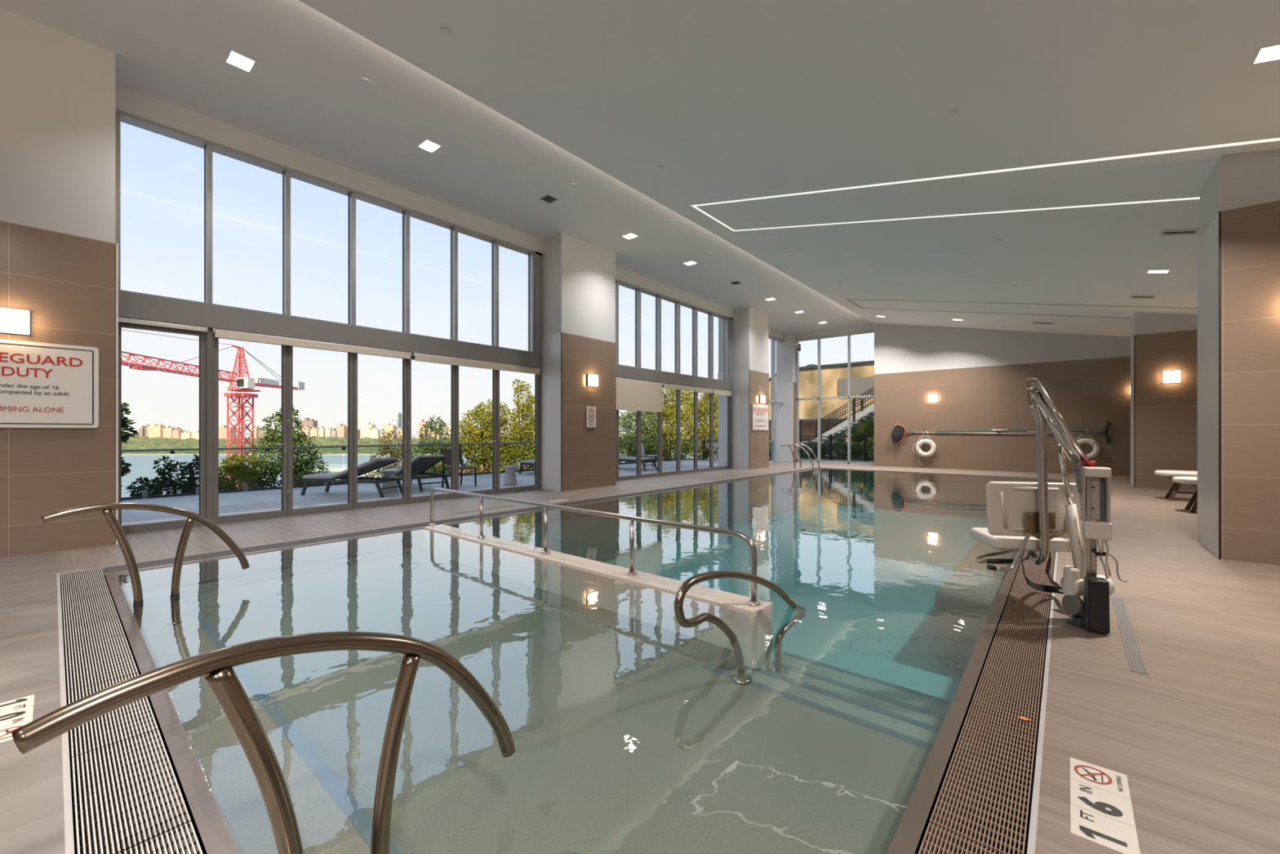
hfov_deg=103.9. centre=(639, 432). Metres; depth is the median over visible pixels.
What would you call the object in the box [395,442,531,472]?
hut
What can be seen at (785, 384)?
pillar
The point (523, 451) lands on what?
tree
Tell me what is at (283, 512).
door
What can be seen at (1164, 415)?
pillar
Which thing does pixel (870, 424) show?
leafy shrub
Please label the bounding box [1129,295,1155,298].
ceiling vent
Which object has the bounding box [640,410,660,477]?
door
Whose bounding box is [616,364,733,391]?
trim
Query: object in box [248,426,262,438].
apartment block
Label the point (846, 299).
diffuser
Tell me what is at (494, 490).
door
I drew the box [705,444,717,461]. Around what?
folding table
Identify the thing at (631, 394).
roller shade
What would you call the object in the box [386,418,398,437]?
apartment block
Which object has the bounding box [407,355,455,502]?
door
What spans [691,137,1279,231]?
ceiling light
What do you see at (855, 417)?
railing
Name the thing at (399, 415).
apartment block
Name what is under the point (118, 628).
grate
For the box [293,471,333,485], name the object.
leafy shrub
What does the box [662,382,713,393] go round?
roller shade
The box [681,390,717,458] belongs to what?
tree
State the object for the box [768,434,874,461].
picket fence
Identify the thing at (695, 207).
diffuser
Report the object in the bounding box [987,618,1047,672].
grate
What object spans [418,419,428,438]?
apartment block
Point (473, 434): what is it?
tree
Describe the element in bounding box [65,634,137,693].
grate
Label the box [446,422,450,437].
apartment block
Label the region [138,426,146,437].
apartment block
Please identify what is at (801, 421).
picket fence
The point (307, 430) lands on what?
apartment block
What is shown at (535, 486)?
door
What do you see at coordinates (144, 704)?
grate
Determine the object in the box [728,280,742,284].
ceiling vent
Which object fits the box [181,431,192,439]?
apartment block
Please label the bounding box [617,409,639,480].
door
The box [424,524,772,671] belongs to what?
wall
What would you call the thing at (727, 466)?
door
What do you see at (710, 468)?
door
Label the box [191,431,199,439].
apartment block
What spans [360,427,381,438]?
apartment block
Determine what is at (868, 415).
railing
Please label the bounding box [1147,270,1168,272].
diffuser
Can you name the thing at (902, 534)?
water
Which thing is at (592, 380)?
wall lamp
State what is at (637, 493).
grate
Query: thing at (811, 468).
grate
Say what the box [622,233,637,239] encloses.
recessed light
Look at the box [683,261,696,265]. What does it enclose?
recessed light
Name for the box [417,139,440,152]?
recessed light
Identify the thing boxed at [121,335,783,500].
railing
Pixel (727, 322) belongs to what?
window
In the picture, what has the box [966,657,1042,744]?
grate
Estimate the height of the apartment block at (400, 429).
55.917 m
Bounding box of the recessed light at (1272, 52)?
[1250,43,1279,65]
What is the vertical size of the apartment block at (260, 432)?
54.221 m
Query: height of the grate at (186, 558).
0.023 m
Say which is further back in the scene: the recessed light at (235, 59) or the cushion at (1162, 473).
the cushion at (1162, 473)
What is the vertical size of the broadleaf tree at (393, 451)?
2.592 m
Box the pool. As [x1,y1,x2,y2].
[104,468,1049,853]
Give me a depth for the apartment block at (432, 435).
1661.92 m
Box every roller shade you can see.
[118,316,207,332]
[212,327,412,359]
[412,351,540,374]
[616,377,662,412]
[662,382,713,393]
[713,389,731,395]
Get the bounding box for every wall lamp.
[0,306,30,335]
[586,373,598,386]
[759,395,765,403]
[928,394,937,402]
[1162,369,1180,382]
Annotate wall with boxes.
[0,8,118,558]
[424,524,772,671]
[874,323,1131,476]
[1197,148,1279,565]
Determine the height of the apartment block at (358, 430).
53.937 m
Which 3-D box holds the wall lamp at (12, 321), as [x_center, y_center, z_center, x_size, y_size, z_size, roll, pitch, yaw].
[-6.020,-1.062,4.778,0.092,0.235,0.260,0,0,40]
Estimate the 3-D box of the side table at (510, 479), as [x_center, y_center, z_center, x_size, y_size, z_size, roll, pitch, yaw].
[-2.992,0.996,11.565,0.336,0.438,0.336,0,0,40]
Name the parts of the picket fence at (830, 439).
post, post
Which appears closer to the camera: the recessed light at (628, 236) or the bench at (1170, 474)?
the bench at (1170, 474)
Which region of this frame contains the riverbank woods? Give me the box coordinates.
[121,435,717,453]
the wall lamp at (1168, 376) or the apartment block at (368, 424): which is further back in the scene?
the apartment block at (368, 424)
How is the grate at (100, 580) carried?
in the trim at (68, 827)
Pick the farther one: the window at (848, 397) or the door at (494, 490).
the window at (848, 397)
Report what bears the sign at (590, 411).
attached to the pillar at (579, 335)
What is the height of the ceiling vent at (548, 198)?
0.009 m
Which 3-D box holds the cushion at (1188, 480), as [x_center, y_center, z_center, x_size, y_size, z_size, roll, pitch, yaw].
[8.908,0.733,7.189,1.750,0.085,0.580,0,0,40]
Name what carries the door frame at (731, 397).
on the floor
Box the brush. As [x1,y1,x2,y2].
[935,421,1110,443]
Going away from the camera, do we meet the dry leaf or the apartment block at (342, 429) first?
the dry leaf
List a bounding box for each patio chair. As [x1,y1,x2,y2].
[440,447,476,487]
[641,442,657,467]
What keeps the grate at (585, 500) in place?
in the trim at (68, 827)
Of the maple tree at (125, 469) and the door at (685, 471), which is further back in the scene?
the door at (685, 471)
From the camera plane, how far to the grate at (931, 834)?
1.47 m
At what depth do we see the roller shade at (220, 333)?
7.23 m
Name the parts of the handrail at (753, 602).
post, post, post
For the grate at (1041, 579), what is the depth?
4.01 m
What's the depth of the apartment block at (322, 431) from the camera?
1571.94 m
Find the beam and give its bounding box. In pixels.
[118,290,542,368]
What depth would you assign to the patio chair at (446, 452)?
11.18 m
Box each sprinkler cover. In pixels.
[360,77,369,84]
[440,27,450,35]
[946,110,958,116]
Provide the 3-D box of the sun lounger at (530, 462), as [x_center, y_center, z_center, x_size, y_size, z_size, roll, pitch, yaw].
[-2.661,1.026,14.415,1.796,0.398,0.620,0,0,38]
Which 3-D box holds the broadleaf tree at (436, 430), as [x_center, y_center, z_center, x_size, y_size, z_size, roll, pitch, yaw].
[-7.696,1.491,18.703,2.940,4.243,2.015,0,0,-42]
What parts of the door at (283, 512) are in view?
handle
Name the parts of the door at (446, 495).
handle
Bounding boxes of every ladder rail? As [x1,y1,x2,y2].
[781,444,813,470]
[786,443,820,469]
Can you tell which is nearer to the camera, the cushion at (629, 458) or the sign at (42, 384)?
the sign at (42, 384)
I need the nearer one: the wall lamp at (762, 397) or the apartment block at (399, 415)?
the wall lamp at (762, 397)
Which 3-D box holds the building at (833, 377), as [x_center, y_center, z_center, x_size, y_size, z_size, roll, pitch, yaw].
[19.357,-1.786,35.962,21.200,6.072,12.150,0,0,40]
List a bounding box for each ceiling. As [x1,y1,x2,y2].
[0,0,871,332]
[298,0,1279,337]
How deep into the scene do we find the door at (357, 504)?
8.14 m
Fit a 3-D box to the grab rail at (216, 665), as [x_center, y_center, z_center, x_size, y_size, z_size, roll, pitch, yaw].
[-0.779,0.945,1.306,0.089,0.921,1.072,0,0,40]
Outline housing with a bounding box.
[115,82,783,339]
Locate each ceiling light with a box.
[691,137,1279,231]
[846,298,1197,318]
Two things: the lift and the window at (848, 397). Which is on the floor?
the lift
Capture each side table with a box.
[380,469,398,492]
[502,465,517,485]
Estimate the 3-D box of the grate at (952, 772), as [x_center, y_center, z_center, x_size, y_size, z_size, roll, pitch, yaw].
[1.223,1.214,1.756,0.232,0.023,0.732,0,0,40]
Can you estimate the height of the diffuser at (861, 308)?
1.601 m
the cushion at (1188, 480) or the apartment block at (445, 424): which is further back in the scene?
the apartment block at (445, 424)
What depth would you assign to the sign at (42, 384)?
4.98 m
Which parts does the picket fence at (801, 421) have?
post, post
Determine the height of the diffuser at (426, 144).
0.015 m
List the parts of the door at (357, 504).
handle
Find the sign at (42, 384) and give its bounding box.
[0,338,98,427]
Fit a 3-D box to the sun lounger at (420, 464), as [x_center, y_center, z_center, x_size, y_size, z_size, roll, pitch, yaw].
[-4.947,0.853,11.037,1.796,0.746,0.620,0,0,40]
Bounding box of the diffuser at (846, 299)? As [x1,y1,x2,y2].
[846,298,1197,308]
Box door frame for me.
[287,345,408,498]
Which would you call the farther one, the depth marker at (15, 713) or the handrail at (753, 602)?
the handrail at (753, 602)
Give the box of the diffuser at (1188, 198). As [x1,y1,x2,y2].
[732,196,1199,231]
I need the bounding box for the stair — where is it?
[799,386,874,452]
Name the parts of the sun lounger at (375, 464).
leg, leg, frame, backrest frame, leg, leg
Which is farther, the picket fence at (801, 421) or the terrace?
the picket fence at (801, 421)
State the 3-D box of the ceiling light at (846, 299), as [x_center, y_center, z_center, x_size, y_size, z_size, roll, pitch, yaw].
[9.376,-3.008,12.231,8.000,1.601,1.438,0,0,40]
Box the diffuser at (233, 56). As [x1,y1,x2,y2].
[229,51,251,65]
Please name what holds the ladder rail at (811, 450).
on the floor
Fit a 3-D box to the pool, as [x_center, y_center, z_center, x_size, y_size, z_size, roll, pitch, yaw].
[2.960,1.953,8.545,5.918,1.494,16.273,0,0,40]
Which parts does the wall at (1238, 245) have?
corner trim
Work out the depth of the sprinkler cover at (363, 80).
5.76 m
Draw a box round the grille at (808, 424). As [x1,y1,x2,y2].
[801,422,811,439]
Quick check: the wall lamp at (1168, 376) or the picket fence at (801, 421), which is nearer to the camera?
the wall lamp at (1168, 376)
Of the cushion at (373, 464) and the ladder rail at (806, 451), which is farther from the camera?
the ladder rail at (806, 451)
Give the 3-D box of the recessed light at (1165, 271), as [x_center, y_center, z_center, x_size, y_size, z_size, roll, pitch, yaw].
[8.450,-2.629,8.171,0.250,0.074,0.210,0,0,40]
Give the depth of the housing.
7.50 m
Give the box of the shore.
[121,453,702,455]
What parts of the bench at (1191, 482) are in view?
leg, leg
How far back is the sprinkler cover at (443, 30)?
4.62 m
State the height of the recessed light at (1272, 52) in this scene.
0.074 m
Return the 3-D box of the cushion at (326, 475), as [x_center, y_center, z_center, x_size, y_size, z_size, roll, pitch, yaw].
[-6.138,0.866,9.881,0.640,0.072,0.590,0,0,11]
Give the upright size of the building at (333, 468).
6.200 m
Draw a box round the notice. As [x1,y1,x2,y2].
[751,403,768,430]
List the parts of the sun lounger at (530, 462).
leg, frame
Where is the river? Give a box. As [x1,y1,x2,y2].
[121,454,701,497]
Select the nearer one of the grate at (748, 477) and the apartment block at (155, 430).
the grate at (748, 477)
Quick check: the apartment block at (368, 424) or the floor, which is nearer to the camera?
the floor
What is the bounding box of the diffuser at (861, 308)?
[861,307,1132,318]
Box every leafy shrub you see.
[125,453,222,497]
[218,452,266,490]
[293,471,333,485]
[422,461,450,476]
[799,440,874,460]
[835,415,874,456]
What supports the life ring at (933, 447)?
hanging from the wall hook
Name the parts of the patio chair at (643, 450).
backrest, leg, seat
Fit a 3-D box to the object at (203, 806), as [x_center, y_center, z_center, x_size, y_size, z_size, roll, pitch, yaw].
[2.968,1.307,8.539,5.898,0.206,16.273,0,0,40]
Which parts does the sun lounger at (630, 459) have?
frame, backrest frame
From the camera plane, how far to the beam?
7.18 m
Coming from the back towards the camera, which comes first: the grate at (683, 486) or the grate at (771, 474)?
the grate at (771, 474)
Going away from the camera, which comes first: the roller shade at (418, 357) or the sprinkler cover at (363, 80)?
the sprinkler cover at (363, 80)
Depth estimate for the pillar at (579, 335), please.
10.50 m
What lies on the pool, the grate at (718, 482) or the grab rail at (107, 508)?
the grab rail at (107, 508)
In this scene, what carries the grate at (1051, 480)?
in the trim at (68, 827)
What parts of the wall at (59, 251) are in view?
corner trim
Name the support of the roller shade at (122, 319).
attached to the beam
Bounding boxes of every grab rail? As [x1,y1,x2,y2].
[11,631,515,853]
[40,502,249,605]
[674,570,805,684]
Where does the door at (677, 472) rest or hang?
attached to the door frame at (731, 397)
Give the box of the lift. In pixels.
[969,376,1128,633]
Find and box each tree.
[121,402,138,486]
[249,407,330,488]
[364,430,412,480]
[395,415,468,478]
[448,398,526,473]
[499,378,534,471]
[618,410,666,462]
[641,386,693,460]
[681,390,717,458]
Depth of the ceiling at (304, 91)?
6.56 m
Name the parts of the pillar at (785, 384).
corner trim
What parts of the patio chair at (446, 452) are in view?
leg, backrest, seat, leg, leg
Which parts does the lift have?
armrest, seat, backrest, plate, armrest, arm, arm, actuator rod, panel, recess plate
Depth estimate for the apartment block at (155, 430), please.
1563.90 m
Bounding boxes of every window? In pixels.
[115,108,542,354]
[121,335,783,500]
[615,278,733,382]
[795,328,874,464]
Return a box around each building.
[297,463,402,480]
[768,360,874,448]
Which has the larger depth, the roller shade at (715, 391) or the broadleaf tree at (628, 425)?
the broadleaf tree at (628, 425)
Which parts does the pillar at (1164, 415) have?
corner trim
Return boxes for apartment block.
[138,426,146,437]
[145,424,150,436]
[146,424,165,438]
[163,426,175,438]
[172,426,185,439]
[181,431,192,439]
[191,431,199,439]
[218,425,236,439]
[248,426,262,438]
[258,427,276,437]
[300,417,317,432]
[302,426,312,437]
[310,426,319,436]
[318,426,325,436]
[324,427,333,437]
[331,428,337,436]
[336,423,347,437]
[357,428,359,438]
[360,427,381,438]
[364,422,375,429]
[379,428,384,438]
[383,422,396,439]
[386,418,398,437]
[397,412,401,429]
[397,427,402,438]
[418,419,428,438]
[428,427,441,439]
[441,424,446,438]
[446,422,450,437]
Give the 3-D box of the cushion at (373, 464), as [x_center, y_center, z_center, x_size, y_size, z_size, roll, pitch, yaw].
[-5.365,0.692,9.732,0.991,0.390,0.590,0,0,11]
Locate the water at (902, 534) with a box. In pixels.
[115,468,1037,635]
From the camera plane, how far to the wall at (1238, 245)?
4.66 m
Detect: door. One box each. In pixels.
[118,321,205,533]
[213,332,287,523]
[287,345,353,515]
[353,352,408,508]
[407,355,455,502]
[455,365,497,497]
[497,369,538,493]
[616,409,617,480]
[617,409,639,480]
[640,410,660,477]
[660,385,679,475]
[679,389,697,473]
[696,391,712,471]
[712,391,729,470]
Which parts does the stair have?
post, post, post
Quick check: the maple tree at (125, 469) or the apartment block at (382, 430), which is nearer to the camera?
the maple tree at (125, 469)
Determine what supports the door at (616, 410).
attached to the door frame at (731, 397)
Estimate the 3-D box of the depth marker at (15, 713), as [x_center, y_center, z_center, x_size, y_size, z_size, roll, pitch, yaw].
[-2.642,1.204,2.083,0.457,0.013,0.150,0,0,40]
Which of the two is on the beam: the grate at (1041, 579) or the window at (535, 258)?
the window at (535, 258)
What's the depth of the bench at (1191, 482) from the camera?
7.56 m
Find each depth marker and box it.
[0,694,34,742]
[544,498,568,502]
[1070,757,1140,853]
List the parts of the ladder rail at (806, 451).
leg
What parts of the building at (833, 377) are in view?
dark panel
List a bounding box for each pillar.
[542,232,616,491]
[717,306,768,469]
[775,331,795,462]
[1130,312,1197,489]
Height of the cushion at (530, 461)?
0.072 m
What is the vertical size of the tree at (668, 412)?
5.370 m
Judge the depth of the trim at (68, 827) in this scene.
2.15 m
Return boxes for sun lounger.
[300,457,402,497]
[385,454,449,491]
[519,459,534,473]
[618,456,657,471]
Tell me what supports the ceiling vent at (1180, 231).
in the ceiling at (734, 100)
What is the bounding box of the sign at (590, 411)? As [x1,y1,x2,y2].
[586,406,595,427]
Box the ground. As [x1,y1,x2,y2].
[706,450,874,462]
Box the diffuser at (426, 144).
[422,140,435,146]
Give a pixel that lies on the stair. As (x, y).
(868, 412)
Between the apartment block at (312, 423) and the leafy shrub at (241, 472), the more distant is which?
the apartment block at (312, 423)
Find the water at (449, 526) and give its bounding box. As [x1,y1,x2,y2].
[431,526,710,594]
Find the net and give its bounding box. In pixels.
[891,423,1110,443]
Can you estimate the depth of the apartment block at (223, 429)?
1563.90 m
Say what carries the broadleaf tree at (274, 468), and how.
on the ground
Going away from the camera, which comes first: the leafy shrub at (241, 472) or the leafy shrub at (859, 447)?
the leafy shrub at (241, 472)
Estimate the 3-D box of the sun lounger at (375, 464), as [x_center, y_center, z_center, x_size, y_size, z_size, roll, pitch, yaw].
[-5.593,0.861,9.776,1.796,0.729,0.620,0,0,11]
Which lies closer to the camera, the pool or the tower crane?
the pool
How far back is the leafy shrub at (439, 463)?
15.91 m
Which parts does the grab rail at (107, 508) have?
leg, leg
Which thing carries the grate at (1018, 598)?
in the trim at (68, 827)
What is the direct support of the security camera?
attached to the pillar at (785, 384)
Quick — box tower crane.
[121,328,304,489]
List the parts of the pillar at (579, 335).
corner trim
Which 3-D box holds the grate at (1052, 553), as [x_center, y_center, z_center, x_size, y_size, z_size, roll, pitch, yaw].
[4.103,1.214,5.135,0.232,0.023,0.732,0,0,40]
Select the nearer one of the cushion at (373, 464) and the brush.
the cushion at (373, 464)
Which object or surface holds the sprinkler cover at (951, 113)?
attached to the ceiling at (734, 100)
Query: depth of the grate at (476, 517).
7.09 m
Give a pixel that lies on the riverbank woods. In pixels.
(144, 442)
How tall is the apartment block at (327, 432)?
55.613 m
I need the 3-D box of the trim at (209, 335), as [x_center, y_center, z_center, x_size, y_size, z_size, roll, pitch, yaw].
[-4.133,-0.072,8.208,0.140,2.545,6.230,0,0,40]
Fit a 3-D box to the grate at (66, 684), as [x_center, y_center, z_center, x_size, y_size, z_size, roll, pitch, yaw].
[2.953,1.315,8.550,6.480,0.210,16.816,0,0,40]
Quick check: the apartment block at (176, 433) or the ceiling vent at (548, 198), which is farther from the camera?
the apartment block at (176, 433)
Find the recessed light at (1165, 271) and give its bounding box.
[1146,269,1170,273]
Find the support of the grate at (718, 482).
in the trim at (68, 827)
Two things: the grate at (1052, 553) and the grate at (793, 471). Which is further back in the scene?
the grate at (793, 471)
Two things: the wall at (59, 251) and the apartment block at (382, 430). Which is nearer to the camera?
the wall at (59, 251)
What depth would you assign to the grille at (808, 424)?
27.15 m
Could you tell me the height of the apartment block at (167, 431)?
61.104 m
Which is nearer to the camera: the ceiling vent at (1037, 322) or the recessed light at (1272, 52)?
the recessed light at (1272, 52)
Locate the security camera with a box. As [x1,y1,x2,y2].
[793,343,800,351]
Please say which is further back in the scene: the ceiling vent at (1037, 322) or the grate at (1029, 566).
the ceiling vent at (1037, 322)
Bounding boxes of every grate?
[60,568,106,592]
[62,584,114,615]
[62,605,124,646]
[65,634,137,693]
[67,672,158,759]
[71,728,191,853]
[105,540,305,573]
[118,821,202,853]
[299,522,437,543]
[428,509,528,524]
[520,499,599,511]
[591,492,649,501]
[643,485,693,493]
[687,480,727,486]
[722,476,755,481]
[751,473,780,477]
[776,470,799,474]
[795,467,817,471]
[918,822,999,853]
[929,717,1035,853]
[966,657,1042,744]
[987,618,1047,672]
[1000,591,1050,627]
[1010,570,1052,597]
[1017,554,1053,575]
[1023,550,1054,559]
[1049,479,1062,481]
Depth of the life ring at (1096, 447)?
14.01 m
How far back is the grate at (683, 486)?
10.53 m
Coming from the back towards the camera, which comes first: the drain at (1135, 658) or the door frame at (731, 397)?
the door frame at (731, 397)
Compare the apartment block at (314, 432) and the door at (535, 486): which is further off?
the apartment block at (314, 432)
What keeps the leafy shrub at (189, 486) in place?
on the ground
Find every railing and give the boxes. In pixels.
[816,386,874,435]
[824,393,873,432]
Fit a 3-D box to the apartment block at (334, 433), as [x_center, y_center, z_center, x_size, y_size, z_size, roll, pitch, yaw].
[-960.624,14.926,1580.001,14.882,52.547,24.000,0,0,0]
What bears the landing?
on the ground
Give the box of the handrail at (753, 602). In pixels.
[428,487,760,606]
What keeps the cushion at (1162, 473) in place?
on the bench at (1170, 474)
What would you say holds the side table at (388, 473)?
on the terrace
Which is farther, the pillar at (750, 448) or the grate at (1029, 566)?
the pillar at (750, 448)
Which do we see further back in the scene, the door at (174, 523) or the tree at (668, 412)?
the tree at (668, 412)
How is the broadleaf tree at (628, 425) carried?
on the ground
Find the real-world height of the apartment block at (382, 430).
52.252 m
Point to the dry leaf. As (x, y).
(1023, 717)
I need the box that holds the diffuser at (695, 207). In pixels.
[693,206,733,230]
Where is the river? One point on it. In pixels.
(142, 466)
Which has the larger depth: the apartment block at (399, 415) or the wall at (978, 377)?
the apartment block at (399, 415)
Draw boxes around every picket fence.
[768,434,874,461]
[769,419,826,442]
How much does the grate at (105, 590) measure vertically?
0.023 m
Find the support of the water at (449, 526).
on the wall at (651, 602)
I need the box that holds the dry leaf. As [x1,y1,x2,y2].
[1017,715,1031,720]
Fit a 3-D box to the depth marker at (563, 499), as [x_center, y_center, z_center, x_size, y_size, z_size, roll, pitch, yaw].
[-1.459,1.204,8.734,0.150,0.013,0.457,0,0,40]
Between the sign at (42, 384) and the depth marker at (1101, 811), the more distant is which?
the sign at (42, 384)
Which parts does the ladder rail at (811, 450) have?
leg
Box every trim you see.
[56,467,1063,853]
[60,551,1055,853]
[104,468,1049,853]
[124,327,542,534]
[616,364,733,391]
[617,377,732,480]
[795,322,874,338]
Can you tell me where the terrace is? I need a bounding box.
[121,459,717,525]
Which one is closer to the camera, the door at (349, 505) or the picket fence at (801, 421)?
the door at (349, 505)
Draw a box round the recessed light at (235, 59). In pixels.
[226,50,255,72]
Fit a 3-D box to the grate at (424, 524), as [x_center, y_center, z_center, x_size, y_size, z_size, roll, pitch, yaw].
[-3.217,1.214,6.054,0.261,0.023,1.472,0,0,40]
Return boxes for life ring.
[912,431,936,465]
[1071,428,1100,461]
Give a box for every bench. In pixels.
[1154,470,1197,500]
[1172,476,1197,512]
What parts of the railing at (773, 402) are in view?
glass balustrade, rail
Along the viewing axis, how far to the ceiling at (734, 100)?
5.07 m
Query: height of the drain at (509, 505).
0.024 m
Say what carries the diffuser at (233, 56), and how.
attached to the recessed light at (235, 59)
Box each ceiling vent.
[538,193,559,204]
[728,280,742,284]
[1032,321,1053,324]
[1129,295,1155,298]
[1159,227,1199,235]
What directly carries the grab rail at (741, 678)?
on the pool
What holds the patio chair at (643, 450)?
on the terrace
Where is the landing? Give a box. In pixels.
[768,440,846,456]
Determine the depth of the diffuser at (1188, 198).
6.81 m
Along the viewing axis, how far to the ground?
23.16 m
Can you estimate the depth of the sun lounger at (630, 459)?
16.19 m
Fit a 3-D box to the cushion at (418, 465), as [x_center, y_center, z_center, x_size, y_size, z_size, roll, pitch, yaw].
[-4.773,0.683,10.889,0.985,0.406,0.590,0,0,40]
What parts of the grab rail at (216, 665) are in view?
leg, leg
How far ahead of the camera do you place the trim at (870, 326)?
19.32 m
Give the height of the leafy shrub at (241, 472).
1.923 m
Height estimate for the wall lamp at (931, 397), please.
0.270 m
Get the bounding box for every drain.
[451,505,514,514]
[1111,595,1148,675]
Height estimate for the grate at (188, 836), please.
0.023 m
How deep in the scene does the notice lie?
16.61 m
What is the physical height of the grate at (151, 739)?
0.023 m
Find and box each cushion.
[302,472,337,479]
[330,457,395,478]
[397,454,444,472]
[520,459,534,463]
[619,456,654,460]
[1154,470,1197,476]
[1172,476,1197,484]
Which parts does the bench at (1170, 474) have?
leg, leg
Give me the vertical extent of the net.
0.661 m
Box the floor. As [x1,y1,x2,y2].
[0,462,1279,853]
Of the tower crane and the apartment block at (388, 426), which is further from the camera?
the apartment block at (388, 426)
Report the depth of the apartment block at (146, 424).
1576.17 m
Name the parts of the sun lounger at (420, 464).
leg, backrest frame, frame, leg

